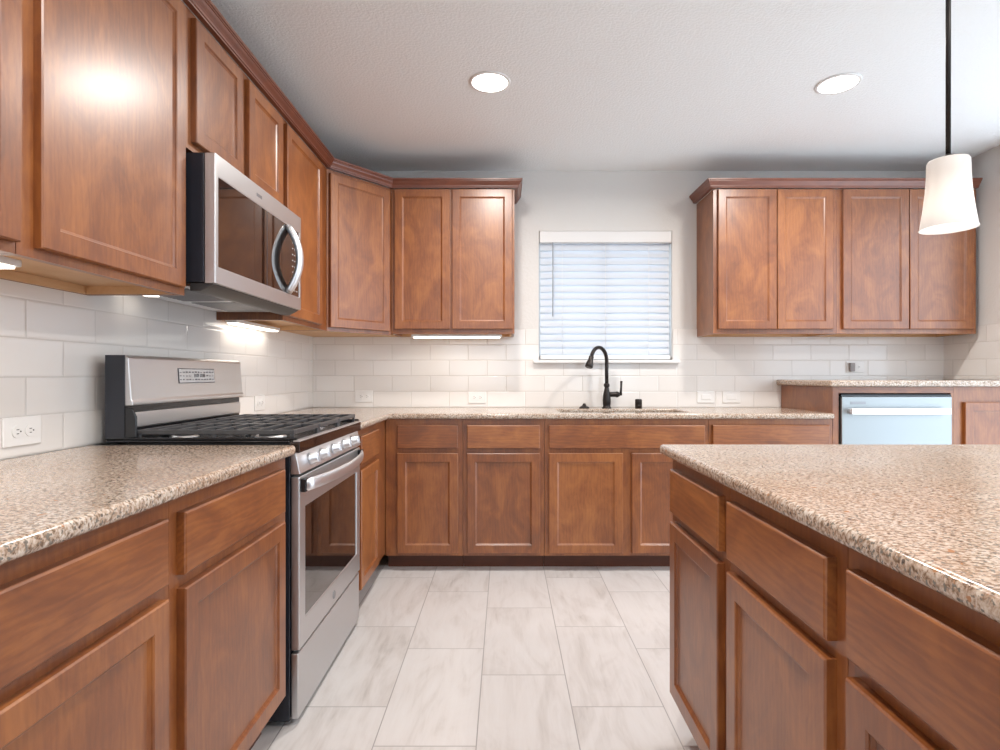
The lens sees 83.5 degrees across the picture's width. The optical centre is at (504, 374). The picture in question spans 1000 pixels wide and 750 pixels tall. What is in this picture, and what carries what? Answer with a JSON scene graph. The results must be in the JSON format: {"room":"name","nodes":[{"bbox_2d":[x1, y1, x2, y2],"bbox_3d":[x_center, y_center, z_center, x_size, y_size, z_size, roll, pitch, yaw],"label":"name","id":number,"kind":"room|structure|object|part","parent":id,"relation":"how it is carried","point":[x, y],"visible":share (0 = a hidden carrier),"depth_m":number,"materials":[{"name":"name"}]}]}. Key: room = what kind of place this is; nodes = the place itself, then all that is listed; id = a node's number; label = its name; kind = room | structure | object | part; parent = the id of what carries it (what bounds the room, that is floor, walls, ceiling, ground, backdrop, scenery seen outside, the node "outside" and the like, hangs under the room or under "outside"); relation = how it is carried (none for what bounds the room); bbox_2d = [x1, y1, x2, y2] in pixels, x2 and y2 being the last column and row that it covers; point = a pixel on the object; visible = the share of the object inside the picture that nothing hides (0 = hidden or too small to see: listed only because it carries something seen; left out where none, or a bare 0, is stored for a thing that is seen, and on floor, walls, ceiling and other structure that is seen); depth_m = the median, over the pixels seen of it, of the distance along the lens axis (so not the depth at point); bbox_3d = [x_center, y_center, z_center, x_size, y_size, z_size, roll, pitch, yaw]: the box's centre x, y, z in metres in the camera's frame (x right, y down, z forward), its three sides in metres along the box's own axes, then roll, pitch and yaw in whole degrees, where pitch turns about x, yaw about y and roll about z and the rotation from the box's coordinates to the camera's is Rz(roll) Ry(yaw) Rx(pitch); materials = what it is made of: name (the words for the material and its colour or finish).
{"room":"kitchen","nodes":[
{"label":"kitchen","id":0,"kind":"room"},
{"bbox_2d":[2,407,311,459],"bbox_3d":[-1.390,-0.135,0.630,0.120,2.540,6.700,0,0,0],"label":"wall","id":1,"kind":"structure","parent":0,"point":[103,443],"depth_m":1.84,"materials":[{"name":"white tile"}]},
{"bbox_2d":[0,0,20,253],"bbox_3d":[-1.163,-0.715,0.707,0.331,0.926,0.914,0,0,0],"label":"upper cabinet","id":2,"kind":"object","parent":1,"relation":"attached to","point":[10,10],"visible":1,"depth_m":1.13,"materials":[{"name":"brown wood"}]},
{"bbox_3d":[-1.028,-0.715,0.707,0.020,0.926,0.914,0,0,0],"label":"frame","id":3,"kind":"part","parent":2,"relation":"part of","materials":[{"name":"brown wood"}]},
{"bbox_2d":[0,256,21,268],"bbox_3d":[-1.123,-0.249,1.025,0.055,0.022,0.490,0,0,0],"label":"light","id":4,"kind":"object","parent":2,"relation":"attached to","point":[5,262],"visible":1,"depth_m":1.24,"materials":[{"name":"white plastic"}]},
{"bbox_2d":[0,0,185,295],"bbox_3d":[-1.163,-0.715,1.472,0.331,0.926,0.612,0,0,0],"label":"upper cabinet","id":5,"kind":"object","parent":1,"relation":"attached to","point":[103,82],"visible":0.95,"depth_m":1.44,"materials":[{"name":"brown wood"}]},
{"bbox_3d":[-1.180,-0.271,1.472,0.282,0.035,0.580,0,0,0],"label":"panel","id":6,"kind":"part","parent":5,"relation":"part of","materials":[{"name":"brown wood"}]},
{"bbox_2d":[0,279,312,459],"bbox_3d":[-1.326,-0.047,1.930,0.008,0.538,3.860,0,0,0],"label":"wall tile","id":7,"kind":"structure","parent":1,"relation":"attached to","point":[54,344],"depth_m":1.80,"materials":[{"name":"white tile"}]},
{"bbox_2d":[2,415,40,447],"bbox_3d":[-1.317,0.153,1.530,0.009,0.079,0.122,0,0,0],"label":"outlet","id":8,"kind":"object","parent":7,"relation":"attached to","point":[25,430],"visible":1,"depth_m":1.52,"materials":[{"name":"white plastic"}]},
{"bbox_2d":[12,426,22,437],"bbox_3d":[-1.314,0.153,1.510,0.002,0.033,0.033,0,0,0],"label":"socket","id":9,"kind":"object","parent":8,"relation":"attached to","point":[17,431],"depth_m":1.51,"materials":[{"name":"grey plastic"}]},
{"bbox_2d":[25,424,35,435],"bbox_3d":[-1.314,0.153,1.550,0.002,0.033,0.033,0,0,0],"label":"socket","id":10,"kind":"object","parent":8,"relation":"attached to","point":[30,429],"depth_m":1.55,"materials":[{"name":"grey plastic"}]},
{"bbox_2d":[254,395,264,410],"bbox_3d":[-1.317,0.150,3.010,0.009,0.079,0.122,0,0,0],"label":"outlet","id":11,"kind":"object","parent":7,"relation":"attached to","point":[259,401],"visible":1,"depth_m":3.00,"materials":[{"name":"white plastic"}]},
{"bbox_2d":[184,4,282,203],"bbox_3d":[-1.163,-0.953,2.171,0.331,0.451,0.783,0,0,0],"label":"upper cabinet","id":12,"kind":"object","parent":1,"relation":"attached to","point":[227,116],"visible":0.48,"depth_m":2.04,"materials":[{"name":"brown wood"}]},
{"bbox_3d":[-1.008,-0.955,1.975,0.020,0.403,0.324,0,0,0],"label":"door","id":13,"kind":"part","parent":12,"relation":"part of","materials":[{"name":"brown wood"}]},
{"bbox_2d":[146,152,303,314],"bbox_3d":[-1.094,-0.493,2.175,0.457,0.444,0.757,0,0,0],"label":"microwave","id":14,"kind":"object","parent":12,"relation":"attached to","point":[244,250],"visible":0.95,"depth_m":1.99,"materials":[{"name":"grey metal"}]},
{"bbox_3d":[-1.159,-0.292,2.175,0.283,0.014,0.717,0,0,0],"label":"plate","id":15,"kind":"part","parent":14,"relation":"part of","materials":[{"name":"silver metal"}]},
{"bbox_3d":[-0.948,-0.505,2.175,0.035,0.420,0.757,0,0,0],"label":"door","id":16,"kind":"part","parent":14,"relation":"part of","materials":[{"name":"silver metal"}]},
{"bbox_3d":[-0.941,-0.496,2.436,0.018,0.291,0.192,0,0,0],"label":"control panel","id":17,"kind":"part","parent":14,"relation":"part of","materials":[{"name":"black glass"}]},
{"bbox_3d":[-0.904,-0.497,2.403,0.078,0.299,0.045,0,0,0],"label":"handle","id":18,"kind":"part","parent":14,"relation":"part of","materials":[{"name":"silver metal"}]},
{"bbox_3d":[-1.008,-0.955,2.354,0.020,0.403,0.328,0,0,0],"label":"door","id":19,"kind":"part","parent":12,"relation":"part of","materials":[{"name":"brown wood"}]},
{"bbox_2d":[216,119,326,330],"bbox_3d":[-1.163,-0.715,2.880,0.331,0.926,0.630,0,0,0],"label":"upper cabinet","id":20,"kind":"object","parent":1,"relation":"attached to","point":[304,175],"visible":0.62,"depth_m":2.87,"materials":[{"name":"brown wood"}]},
{"bbox_2d":[225,320,279,331],"bbox_3d":[-1.272,-0.249,2.850,0.055,0.022,0.500,0,0,0],"label":"light","id":21,"kind":"object","parent":20,"relation":"attached to","point":[242,323],"visible":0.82,"depth_m":2.78,"materials":[{"name":"white plastic"}]},
{"bbox_3d":[-1.180,-0.271,2.880,0.282,0.035,0.598,0,0,0],"label":"panel","id":22,"kind":"part","parent":20,"relation":"part of","materials":[{"name":"brown wood"}]},
{"bbox_3d":[-1.028,-0.715,2.880,0.020,0.926,0.630,0,0,0],"label":"frame","id":23,"kind":"part","parent":20,"relation":"part of","materials":[{"name":"brown wood"}]},
{"bbox_3d":[-1.008,-0.715,2.817,0.020,0.882,0.485,0,0,0],"label":"door","id":24,"kind":"part","parent":20,"relation":"part of","materials":[{"name":"brown wood"}]},
{"bbox_2d":[286,169,398,336],"bbox_3d":[-1.026,-0.715,3.528,0.606,0.926,0.662,0,0,0],"label":"upper cabinet","id":25,"kind":"object","parent":1,"relation":"attached to","point":[358,210],"visible":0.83,"depth_m":3.36,"materials":[{"name":"brown wood"}]},
{"bbox_3d":[-1.029,-0.268,3.526,0.596,0.011,0.651,0,0,0],"label":"panel","id":26,"kind":"part","parent":25,"relation":"part of","materials":[{"name":"brown wood"}]},
{"bbox_3d":[-0.877,-0.715,3.379,0.020,0.926,0.458,0,0,40],"label":"frame","id":27,"kind":"part","parent":25,"relation":"part of","materials":[{"name":"brown wood"}]},
{"bbox_3d":[-0.865,-0.715,3.364,0.020,0.882,0.424,0,0,40],"label":"door","id":28,"kind":"part","parent":25,"relation":"part of","materials":[{"name":"brown wood"}]},
{"bbox_2d":[251,553,699,749],"bbox_3d":[0.848,1.160,0.630,4.595,0.050,6.700,0,0,0],"label":"floor","id":29,"kind":"structure","parent":0,"point":[433,657],"depth_m":2.17,"materials":[{"name":"white tile"}]},
{"bbox_2d":[0,502,168,749],"bbox_3d":[-1.000,0.695,0.699,0.650,0.880,0.917,0,0,0],"label":"base cabinet","id":30,"kind":"object","parent":29,"relation":"on","point":[84,618],"visible":0.88,"depth_m":0.92,"materials":[{"name":"brown wood"}]},
{"bbox_3d":[-0.685,0.356,0.698,0.020,0.133,0.860,0,0,0],"label":"drawer","id":31,"kind":"part","parent":30,"relation":"part of","materials":[{"name":"brown wood"}]},
{"bbox_3d":[-0.685,0.721,0.915,0.020,0.538,0.426,0,0,0],"label":"door","id":32,"kind":"part","parent":30,"relation":"part of","materials":[{"name":"brown wood"}]},
{"bbox_2d":[0,445,294,564],"bbox_3d":[-0.992,0.237,0.999,0.660,0.031,1.558,0,0,0],"label":"countertop","id":33,"kind":"structure","parent":30,"relation":"on","point":[48,499],"depth_m":1.17,"materials":[{"name":"beige stone"}]},
{"bbox_2d":[169,458,285,749],"bbox_3d":[-1.000,0.695,1.464,0.650,0.880,0.612,0,0,0],"label":"base cabinet","id":34,"kind":"object","parent":29,"relation":"on","point":[227,538],"visible":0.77,"depth_m":1.38,"materials":[{"name":"brown wood"}]},
{"bbox_3d":[-0.685,0.356,1.456,0.020,0.133,0.541,0,0,0],"label":"drawer","id":35,"kind":"part","parent":34,"relation":"part of","materials":[{"name":"brown wood"}]},
{"bbox_2d":[105,355,363,721],"bbox_3d":[-0.957,0.535,2.180,0.715,1.200,0.772,0,0,0],"label":"gas range","id":36,"kind":"object","parent":29,"relation":"on","point":[192,401],"visible":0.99,"depth_m":1.98,"materials":[{"name":"grey metal"}]},
{"bbox_3d":[-1.120,0.214,1.958,0.092,0.010,0.092,0,0,0],"label":"burner","id":37,"kind":"part","parent":36,"relation":"part of","materials":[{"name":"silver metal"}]},
{"bbox_2d":[128,423,347,444],"bbox_3d":[-0.953,0.225,2.180,0.525,0.011,0.756,0,0,0],"label":"cooktop","id":38,"kind":"object","parent":36,"relation":"in","point":[131,441],"depth_m":1.80,"materials":[{"name":"black metal"}]},
{"bbox_3d":[-0.820,0.214,1.958,0.106,0.010,0.106,0,0,0],"label":"burner","id":39,"kind":"part","parent":36,"relation":"part of","materials":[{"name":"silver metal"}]},
{"bbox_3d":[-0.653,0.358,1.827,0.018,0.043,0.031,0,0,0],"label":"handle mount","id":40,"kind":"part","parent":36,"relation":"part of","materials":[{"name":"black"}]},
{"bbox_3d":[-0.649,0.283,1.916,0.034,0.042,0.042,-11,0,0],"label":"knob","id":41,"kind":"part","parent":36,"relation":"part of","materials":[{"name":"silver metal"}]},
{"bbox_3d":[-0.678,1.004,2.180,0.024,0.210,0.752,0,0,0],"label":"storage drawer","id":42,"kind":"part","parent":36,"relation":"part of","materials":[{"name":"silver metal"}]},
{"bbox_3d":[-0.676,0.286,2.180,0.031,0.068,0.756,0,0,0],"label":"control panel","id":43,"kind":"part","parent":36,"relation":"part of","materials":[{"name":"silver metal"}]},
{"bbox_3d":[-0.676,0.609,2.180,0.028,0.560,0.752,0,0,0],"label":"oven door","id":44,"kind":"part","parent":36,"relation":"part of","materials":[{"name":"silver metal"}]},
{"bbox_3d":[-0.649,0.283,2.033,0.034,0.042,0.042,-11,0,0],"label":"knob","id":45,"kind":"part","parent":36,"relation":"part of","materials":[{"name":"silver metal"}]},
{"bbox_3d":[-0.629,0.359,2.180,0.058,0.041,0.724,0,0,0],"label":"handle","id":46,"kind":"part","parent":36,"relation":"part of","materials":[{"name":"silver metal"}]},
{"bbox_3d":[-0.649,0.283,2.173,0.034,0.042,0.042,-11,0,0],"label":"knob","id":47,"kind":"part","parent":36,"relation":"part of","materials":[{"name":"silver metal"}]},
{"bbox_3d":[-0.649,0.283,2.313,0.034,0.042,0.042,-11,0,0],"label":"knob","id":48,"kind":"part","parent":36,"relation":"part of","materials":[{"name":"silver metal"}]},
{"bbox_3d":[-0.649,0.283,2.438,0.034,0.042,0.042,-11,0,0],"label":"knob","id":49,"kind":"part","parent":36,"relation":"part of","materials":[{"name":"silver metal"}]},
{"bbox_2d":[357,420,385,590],"bbox_3d":[-1.000,0.695,3.213,0.650,0.880,1.270,0,0,0],"label":"base cabinet","id":50,"kind":"object","parent":29,"relation":"on","point":[373,437],"visible":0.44,"depth_m":2.87,"materials":[{"name":"brown wood"}]},
{"bbox_3d":[-0.685,0.356,2.824,0.020,0.133,0.368,0,0,0],"label":"drawer","id":51,"kind":"part","parent":50,"relation":"part of","materials":[{"name":"brown wood"}]},
{"bbox_3d":[-0.685,0.734,2.824,0.020,0.563,0.368,0,0,0],"label":"door","id":52,"kind":"part","parent":50,"relation":"part of","materials":[{"name":"brown wood"}]},
{"bbox_2d":[386,419,463,565],"bbox_3d":[-0.469,0.695,3.537,0.447,0.880,0.623,0,0,0],"label":"base cabinet","id":53,"kind":"object","parent":29,"relation":"on","point":[424,457],"visible":0.77,"depth_m":3.23,"materials":[{"name":"brown wood"}]},
{"bbox_3d":[-0.447,0.356,3.235,0.351,0.133,0.020,0,0,0],"label":"drawer","id":54,"kind":"part","parent":53,"relation":"part of","materials":[{"name":"brown wood"}]},
{"bbox_3d":[-0.447,0.741,3.235,0.351,0.577,0.020,0,0,0],"label":"door","id":55,"kind":"part","parent":53,"relation":"part of","materials":[{"name":"brown wood"}]},
{"bbox_2d":[463,419,543,565],"bbox_3d":[-0.008,0.695,3.537,0.470,0.880,0.623,0,0,0],"label":"base cabinet","id":56,"kind":"object","parent":29,"relation":"on","point":[503,459],"visible":0.89,"depth_m":3.23,"materials":[{"name":"brown wood"}]},
{"bbox_3d":[-0.009,0.356,3.235,0.421,0.133,0.020,0,0,0],"label":"drawer","id":57,"kind":"part","parent":56,"relation":"part of","materials":[{"name":"brown wood"}]},
{"bbox_3d":[-0.009,0.741,3.235,0.421,0.577,0.020,0,0,0],"label":"door","id":58,"kind":"part","parent":56,"relation":"part of","materials":[{"name":"brown wood"}]},
{"bbox_2d":[543,419,707,565],"bbox_3d":[0.704,0.695,3.537,0.949,0.880,0.623,0,0,0],"label":"base cabinet","id":59,"kind":"object","parent":29,"relation":"on","point":[607,481],"visible":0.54,"depth_m":3.23,"materials":[{"name":"brown wood"}]},
{"bbox_2d":[278,407,833,428],"bbox_3d":[0.287,0.237,3.214,3.218,0.031,1.274,0,0,0],"label":"countertop","id":60,"kind":"structure","parent":59,"relation":"on","point":[368,416],"depth_m":3.23,"materials":[{"name":"beige stone"}]},
{"bbox_2d":[585,346,622,407],"bbox_3d":[0.635,0.014,3.693,0.309,0.415,0.098,0,0,-34],"label":"faucet","id":61,"kind":"object","parent":60,"relation":"on","point":[607,394],"visible":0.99,"depth_m":3.73,"materials":[{"name":"black metal"}]},
{"bbox_3d":[0.620,-0.066,3.684,0.025,0.255,0.195,0,0,45],"label":"spout","id":62,"kind":"part","parent":61,"relation":"part of","materials":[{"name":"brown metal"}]},
{"bbox_3d":[0.775,0.088,3.743,0.019,0.098,0.024,0,0,-15],"label":"lever","id":63,"kind":"part","parent":61,"relation":"part of","materials":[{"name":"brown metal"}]},
{"bbox_2d":[635,399,641,407],"bbox_3d":[0.893,0.191,3.744,0.046,0.062,0.048,0,0,0],"label":"air gap","id":64,"kind":"object","parent":60,"relation":"on","point":[638,402],"visible":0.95,"depth_m":3.73,"materials":[{"name":"black metal"}]},
{"bbox_3d":[0.467,0.741,3.235,0.427,0.577,0.020,0,0,0],"label":"door","id":65,"kind":"part","parent":59,"relation":"part of","materials":[{"name":"brown wood"}]},
{"bbox_3d":[0.704,0.356,3.235,0.901,0.133,0.020,0,0,0],"label":"drawer","id":66,"kind":"part","parent":59,"relation":"part of","materials":[{"name":"brown wood"}]},
{"bbox_3d":[0.945,0.741,3.235,0.426,0.577,0.020,0,0,0],"label":"door","id":67,"kind":"part","parent":59,"relation":"part of","materials":[{"name":"brown wood"}]},
{"bbox_2d":[670,460,729,749],"bbox_3d":[0.828,0.695,1.540,0.640,0.880,0.450,0,0,0],"label":"base cabinet","id":68,"kind":"object","parent":29,"relation":"on","point":[699,563],"visible":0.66,"depth_m":1.49,"materials":[{"name":"brown wood"}]},
{"bbox_3d":[0.518,0.356,1.536,0.020,0.133,0.388,0,0,0],"label":"drawer","id":69,"kind":"part","parent":68,"relation":"part of","materials":[{"name":"brown wood"}]},
{"bbox_2d":[708,419,831,443],"bbox_3d":[1.538,0.695,3.537,0.716,0.880,0.623,0,0,0],"label":"base cabinet","id":70,"kind":"object","parent":29,"relation":"on","point":[720,431],"visible":0.06,"depth_m":3.23,"materials":[{"name":"brown wood"}]},
{"bbox_2d":[726,488,847,749],"bbox_3d":[0.828,0.695,1.088,0.640,0.880,0.450,0,0,0],"label":"base cabinet","id":71,"kind":"object","parent":29,"relation":"on","point":[787,661],"visible":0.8,"depth_m":1.04,"materials":[{"name":"brown wood"}]},
{"bbox_3d":[0.518,0.716,1.089,0.020,0.528,0.398,0,0,0],"label":"door","id":72,"kind":"part","parent":71,"relation":"part of","materials":[{"name":"brown wood"}]},
{"bbox_3d":[0.518,0.356,1.089,0.020,0.133,0.398,0,0,0],"label":"drawer","id":73,"kind":"part","parent":71,"relation":"part of","materials":[{"name":"brown wood"}]},
{"bbox_2d":[781,385,953,443],"bbox_3d":[2.248,0.602,3.546,0.701,1.066,0.603,0,0,0],"label":"surround","id":74,"kind":"object","parent":29,"relation":"on","point":[824,399],"visible":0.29,"depth_m":3.28,"materials":[{"name":"brown wood"}]},
{"bbox_3d":[1.916,0.602,3.546,0.036,1.066,0.603,0,0,0],"label":"panel","id":75,"kind":"part","parent":74,"relation":"part of","materials":[{"name":"brown wood"}]},
{"bbox_2d":[776,380,999,386],"bbox_3d":[2.439,0.049,3.526,1.154,0.036,0.652,0,0,0],"label":"countertop","id":76,"kind":"structure","parent":74,"relation":"on","point":[828,383],"depth_m":3.20,"materials":[{"name":"beige stone"}]},
{"bbox_2d":[839,393,951,443],"bbox_3d":[2.260,0.551,3.479,0.636,0.877,0.580,0,0,0],"label":"dishwasher","id":77,"kind":"object","parent":74,"relation":"on","point":[864,418],"visible":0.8,"depth_m":3.23,"materials":[{"name":"grey metal"}]},
{"bbox_3d":[2.260,0.208,3.210,0.570,0.038,0.042,0,0,0],"label":"handle","id":78,"kind":"part","parent":77,"relation":"part of","materials":[{"name":"silver metal"}]},
{"bbox_3d":[2.267,0.087,3.255,0.665,0.036,0.020,0,0,0],"label":"rail","id":79,"kind":"part","parent":74,"relation":"part of","materials":[{"name":"brown wood"}]},
{"bbox_3d":[2.591,0.620,3.546,0.017,1.030,0.603,0,0,0],"label":"panel","id":80,"kind":"part","parent":74,"relation":"part of","materials":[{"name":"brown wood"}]},
{"bbox_2d":[846,548,999,749],"bbox_3d":[0.828,0.695,0.531,0.640,0.880,0.660,0,0,0],"label":"base cabinet","id":81,"kind":"object","parent":29,"relation":"on","point":[924,665],"visible":0.82,"depth_m":0.70,"materials":[{"name":"brown wood"}]},
{"bbox_2d":[660,444,999,622],"bbox_3d":[1.222,0.237,0.990,1.455,0.031,1.620,0,0,0],"label":"countertop","id":82,"kind":"structure","parent":81,"relation":"on","point":[929,514],"depth_m":1.03,"materials":[{"name":"beige stone"}]},
{"bbox_3d":[0.518,0.716,0.534,0.020,0.528,0.607,0,0,0],"label":"door","id":83,"kind":"part","parent":81,"relation":"part of","materials":[{"name":"brown wood"}]},
{"bbox_2d":[954,387,999,443],"bbox_3d":[2.810,0.602,3.537,0.420,1.066,0.623,0,0,0],"label":"base cabinet","id":84,"kind":"object","parent":29,"relation":"on","point":[976,409],"visible":0.1,"depth_m":3.23,"materials":[{"name":"brown wood"}]},
{"bbox_3d":[2.821,0.593,3.235,0.338,0.872,0.020,0,0,0],"label":"door","id":85,"kind":"part","parent":84,"relation":"part of","materials":[{"name":"brown wood"}]},
{"bbox_2d":[181,0,999,170],"bbox_3d":[0.848,-1.430,0.630,4.595,0.050,6.700,0,0,0],"label":"ceiling","id":86,"kind":"structure","parent":0,"point":[384,85],"depth_m":2.65,"materials":[{"name":"white paint"}]},
{"bbox_2d":[469,71,510,92],"bbox_3d":[-0.072,-1.401,2.685,0.200,0.006,0.200,0,0,0],"label":"recessed light","id":87,"kind":"object","parent":86,"relation":"in","point":[484,81],"visible":1,"depth_m":2.67,"materials":[{"name":"white paint"}]},
{"bbox_2d":[814,73,862,94],"bbox_3d":[1.606,-1.401,2.700,0.200,0.006,0.200,0,0,0],"label":"recessed light","id":88,"kind":"object","parent":86,"relation":"in","point":[839,83],"visible":1,"depth_m":2.69,"materials":[{"name":"white paint"}]},
{"bbox_2d":[918,0,979,234],"bbox_3d":[1.227,-0.904,1.550,0.136,0.998,0.136,0,0,0],"label":"pendant lamp","id":89,"kind":"object","parent":86,"relation":"hanging from","point":[949,205],"visible":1,"depth_m":1.52,"materials":[{"name":"white glass"}]},
{"bbox_3d":[1.227,-0.999,1.550,0.012,0.780,0.012,0,0,0],"label":"rod","id":90,"kind":"part","parent":89,"relation":"part of","materials":[{"name":"black metal"}]},
{"bbox_3d":[1.227,-0.500,1.550,0.136,0.191,0.136,0,0,0],"label":"lamp shade","id":91,"kind":"part","parent":89,"relation":"part of","materials":[{"name":"white glass"}]},
{"bbox_2d":[312,171,925,407],"bbox_3d":[0.848,-0.135,3.920,4.355,2.540,0.120,0,0,0],"label":"wall","id":92,"kind":"structure","parent":0,"point":[549,200],"depth_m":3.86,"materials":[{"name":"white paint"}]},
{"bbox_2d":[391,189,513,336],"bbox_3d":[-0.330,-0.720,3.695,0.780,0.916,0.329,0,0,0],"label":"upper cabinet","id":93,"kind":"object","parent":92,"relation":"attached to","point":[452,250],"visible":0.97,"depth_m":3.54,"materials":[{"name":"brown wood"}]},
{"bbox_2d":[183,0,522,203],"bbox_3d":[-0.839,-1.206,2.182,0.973,0.052,3.779,0,0,18],"label":"crown molding","id":94,"kind":"structure","parent":93,"relation":"on","point":[205,11],"depth_m":2.72,"materials":[{"name":"brown wood"}]},
{"bbox_3d":[-0.523,-0.732,3.540,0.350,0.883,0.020,0,0,0],"label":"door","id":95,"kind":"part","parent":93,"relation":"part of","materials":[{"name":"brown wood"}]},
{"bbox_2d":[411,334,501,337],"bbox_3d":[-0.310,-0.249,3.612,0.580,0.022,0.055,0,0,0],"label":"light","id":96,"kind":"object","parent":93,"relation":"attached to","point":[412,335],"visible":1,"depth_m":3.58,"materials":[{"name":"white plastic"}]},
{"bbox_3d":[-0.330,-0.281,3.711,0.748,0.035,0.280,0,0,0],"label":"panel","id":97,"kind":"part","parent":93,"relation":"part of","materials":[{"name":"brown wood"}]},
{"bbox_3d":[-0.144,-0.732,3.540,0.380,0.883,0.020,0,0,0],"label":"door","id":98,"kind":"part","parent":93,"relation":"part of","materials":[{"name":"brown wood"}]},
{"bbox_2d":[539,244,668,359],"bbox_3d":[0.693,-0.548,3.945,0.918,0.890,0.040,0,0,0],"label":"window","id":99,"kind":"structure","parent":92,"relation":"in","point":[539,244],"depth_m":3.92,"materials":[{"name":"white plastic"}]},
{"bbox_2d":[539,231,671,359],"bbox_3d":[0.693,-0.549,3.886,0.910,0.884,0.068,0,0,0],"label":"window blind","id":100,"kind":"object","parent":99,"relation":"attached to","point":[609,290],"visible":0.98,"depth_m":3.88,"materials":[{"name":"white paint"}]},
{"bbox_3d":[0.693,-0.122,3.890,0.898,0.030,0.052,0,0,0],"label":"rail","id":101,"kind":"part","parent":100,"relation":"part of","materials":[{"name":"white paint"}]},
{"bbox_3d":[0.693,-0.533,3.863,0.600,0.800,0.002,0,0,0],"label":"ladder cord","id":102,"kind":"part","parent":100,"relation":"part of","materials":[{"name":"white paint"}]},
{"bbox_2d":[533,360,679,362],"bbox_3d":[0.693,-0.092,3.869,1.002,0.022,0.107,0,0,0],"label":"trim","id":103,"kind":"structure","parent":92,"relation":"attached to","point":[534,361],"depth_m":3.81,"materials":[{"name":"white paint"}]},
{"bbox_2d":[313,329,943,406],"bbox_3d":[0.848,-0.047,3.856,4.339,0.538,0.008,0,0,0],"label":"wall tile","id":104,"kind":"structure","parent":92,"relation":"attached to","point":[399,371],"depth_m":3.85,"materials":[{"name":"white tile"}]},
{"bbox_2d":[355,391,372,401],"bbox_3d":[-0.970,0.147,3.847,0.122,0.079,0.009,0,0,0],"label":"outlet","id":105,"kind":"object","parent":104,"relation":"attached to","point":[360,396],"visible":1,"depth_m":3.85,"materials":[{"name":"white plastic"}]},
{"bbox_2d":[468,392,485,402],"bbox_3d":[-0.192,0.155,3.847,0.122,0.079,0.009,0,0,0],"label":"outlet","id":106,"kind":"object","parent":104,"relation":"attached to","point":[473,397],"visible":1,"depth_m":3.85,"materials":[{"name":"white plastic"}]},
{"bbox_2d":[697,391,714,402],"bbox_3d":[1.380,0.152,3.847,0.122,0.079,0.010,0,0,0],"label":"light switch","id":107,"kind":"object","parent":104,"relation":"attached to","point":[702,396],"visible":1,"depth_m":3.85,"materials":[{"name":"white plastic"}]},
{"bbox_2d":[722,391,739,402],"bbox_3d":[1.556,0.152,3.847,0.122,0.079,0.010,0,0,0],"label":"light switch","id":108,"kind":"object","parent":104,"relation":"attached to","point":[727,396],"visible":1,"depth_m":3.85,"materials":[{"name":"white plastic"}]},
{"bbox_2d":[846,361,863,372],"bbox_3d":[2.405,-0.055,3.837,0.122,0.079,0.030,0,0,0],"label":"outlet","id":109,"kind":"object","parent":104,"relation":"attached to","point":[851,366],"visible":1,"depth_m":3.85,"materials":[{"name":"white plastic"}]},
{"bbox_2d":[697,189,836,336],"bbox_3d":[1.711,-0.720,3.695,0.782,0.916,0.329,0,0,0],"label":"upper cabinet","id":110,"kind":"object","parent":92,"relation":"attached to","point":[767,258],"visible":1,"depth_m":3.54,"materials":[{"name":"brown wood"}]},
{"bbox_3d":[1.530,-0.732,3.540,0.369,0.883,0.020,0,0,0],"label":"door","id":111,"kind":"part","parent":110,"relation":"part of","materials":[{"name":"brown wood"}]},
{"bbox_3d":[1.711,-0.281,3.711,0.750,0.035,0.280,0,0,0],"label":"panel","id":112,"kind":"part","parent":110,"relation":"part of","materials":[{"name":"brown wood"}]},
{"bbox_3d":[1.896,-0.732,3.540,0.352,0.883,0.020,0,0,0],"label":"door","id":113,"kind":"part","parent":110,"relation":"part of","materials":[{"name":"brown wood"}]},
{"bbox_2d":[689,178,982,203],"bbox_3d":[2.127,-1.206,3.678,1.714,0.052,0.360,0,0,0],"label":"crown molding","id":114,"kind":"structure","parent":110,"relation":"on","point":[708,184],"depth_m":3.52,"materials":[{"name":"brown wood"}]},
{"bbox_2d":[814,189,975,336],"bbox_3d":[2.544,-0.720,3.695,0.882,0.916,0.329,0,0,0],"label":"upper cabinet","id":115,"kind":"object","parent":92,"relation":"attached to","point":[894,280],"visible":0.81,"depth_m":3.54,"materials":[{"name":"brown wood"}]},
{"bbox_3d":[2.341,-0.732,3.540,0.416,0.883,0.020,0,0,0],"label":"door","id":116,"kind":"part","parent":115,"relation":"part of","materials":[{"name":"brown wood"}]},
{"bbox_3d":[2.544,-0.281,3.711,0.850,0.035,0.280,0,0,0],"label":"panel","id":117,"kind":"part","parent":115,"relation":"part of","materials":[{"name":"brown wood"}]},
{"bbox_3d":[2.756,-0.732,3.540,0.403,0.883,0.020,0,0,0],"label":"door","id":118,"kind":"part","parent":115,"relation":"part of","materials":[{"name":"brown wood"}]},
{"bbox_2d":[944,145,999,379],"bbox_3d":[3.085,-0.135,0.690,0.120,2.540,6.580,0,0,0],"label":"wall","id":119,"kind":"structure","parent":0,"point":[986,165],"depth_m":3.50,"materials":[{"name":"white paint"}]},
{"bbox_2d":[944,323,999,379],"bbox_3d":[3.021,-0.144,3.572,0.008,0.346,0.575,0,0,0],"label":"wall tile","id":120,"kind":"structure","parent":119,"relation":"attached to","point":[976,356],"depth_m":3.59,"materials":[{"name":"white tile"}]}
]}

